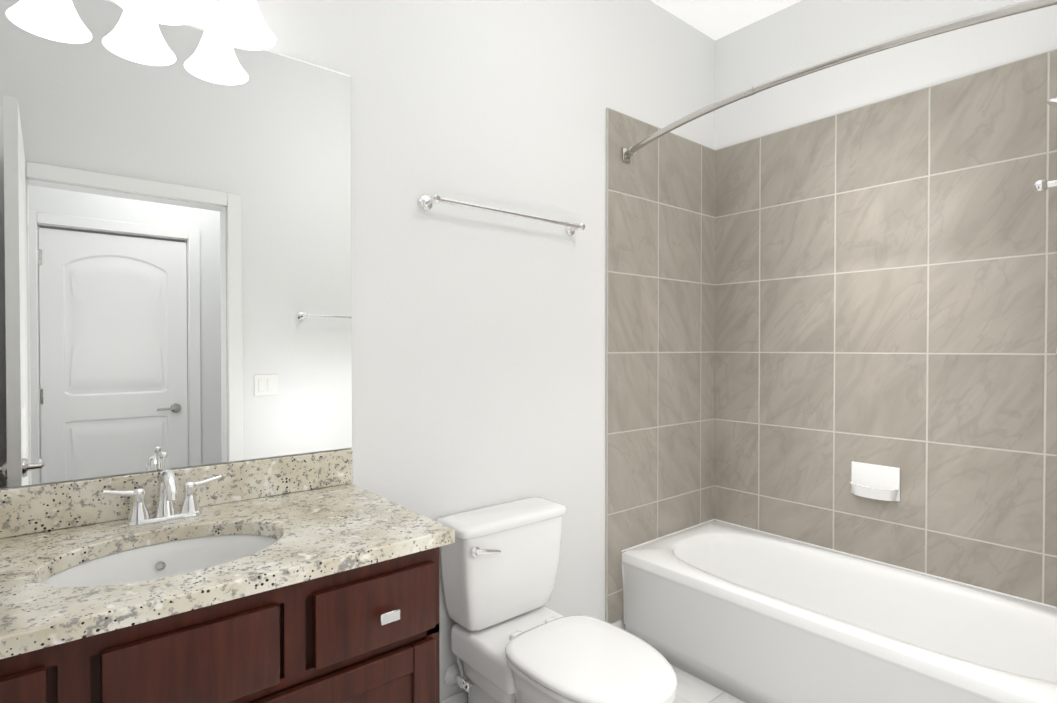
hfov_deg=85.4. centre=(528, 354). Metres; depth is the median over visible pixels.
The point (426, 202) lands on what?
towel rail
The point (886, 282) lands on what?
wall tile
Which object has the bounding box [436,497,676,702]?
toilet
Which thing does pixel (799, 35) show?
wall
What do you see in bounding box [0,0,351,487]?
mirror
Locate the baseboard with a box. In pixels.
[440,620,620,702]
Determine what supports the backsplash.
attached to the wall at (478, 358)
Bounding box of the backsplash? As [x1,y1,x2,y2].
[0,449,352,538]
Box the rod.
[622,0,1056,162]
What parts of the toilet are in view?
tank, lid, seat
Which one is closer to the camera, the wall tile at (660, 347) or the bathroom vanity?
the bathroom vanity
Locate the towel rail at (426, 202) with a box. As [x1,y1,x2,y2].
[418,194,584,235]
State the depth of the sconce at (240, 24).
1.38 m
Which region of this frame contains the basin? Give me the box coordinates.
[41,534,277,586]
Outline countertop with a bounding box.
[0,483,454,658]
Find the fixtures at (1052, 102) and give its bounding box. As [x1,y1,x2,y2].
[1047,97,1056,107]
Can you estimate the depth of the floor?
2.18 m
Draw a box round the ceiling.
[650,0,801,39]
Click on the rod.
(989, 15)
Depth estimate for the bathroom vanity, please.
1.16 m
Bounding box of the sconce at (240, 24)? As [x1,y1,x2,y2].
[114,0,275,49]
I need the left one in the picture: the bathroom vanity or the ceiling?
the bathroom vanity
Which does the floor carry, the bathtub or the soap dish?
the bathtub
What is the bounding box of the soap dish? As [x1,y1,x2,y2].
[850,461,899,501]
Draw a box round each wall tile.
[605,108,715,622]
[714,49,1056,606]
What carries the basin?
in the countertop
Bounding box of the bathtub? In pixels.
[621,519,1056,702]
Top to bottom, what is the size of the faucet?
0.158 m
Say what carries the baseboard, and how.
attached to the wall at (478, 358)
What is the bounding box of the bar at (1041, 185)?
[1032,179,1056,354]
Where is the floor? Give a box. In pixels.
[670,664,745,702]
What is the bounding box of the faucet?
[102,452,221,525]
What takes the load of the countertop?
on the bathroom vanity
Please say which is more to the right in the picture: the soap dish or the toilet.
the soap dish
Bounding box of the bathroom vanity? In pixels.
[0,449,454,702]
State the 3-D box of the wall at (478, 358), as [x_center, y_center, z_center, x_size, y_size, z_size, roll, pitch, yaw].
[-0.209,-0.171,2.084,3.200,2.915,0.100,-1,1,-40]
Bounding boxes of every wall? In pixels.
[0,0,714,700]
[715,0,1056,149]

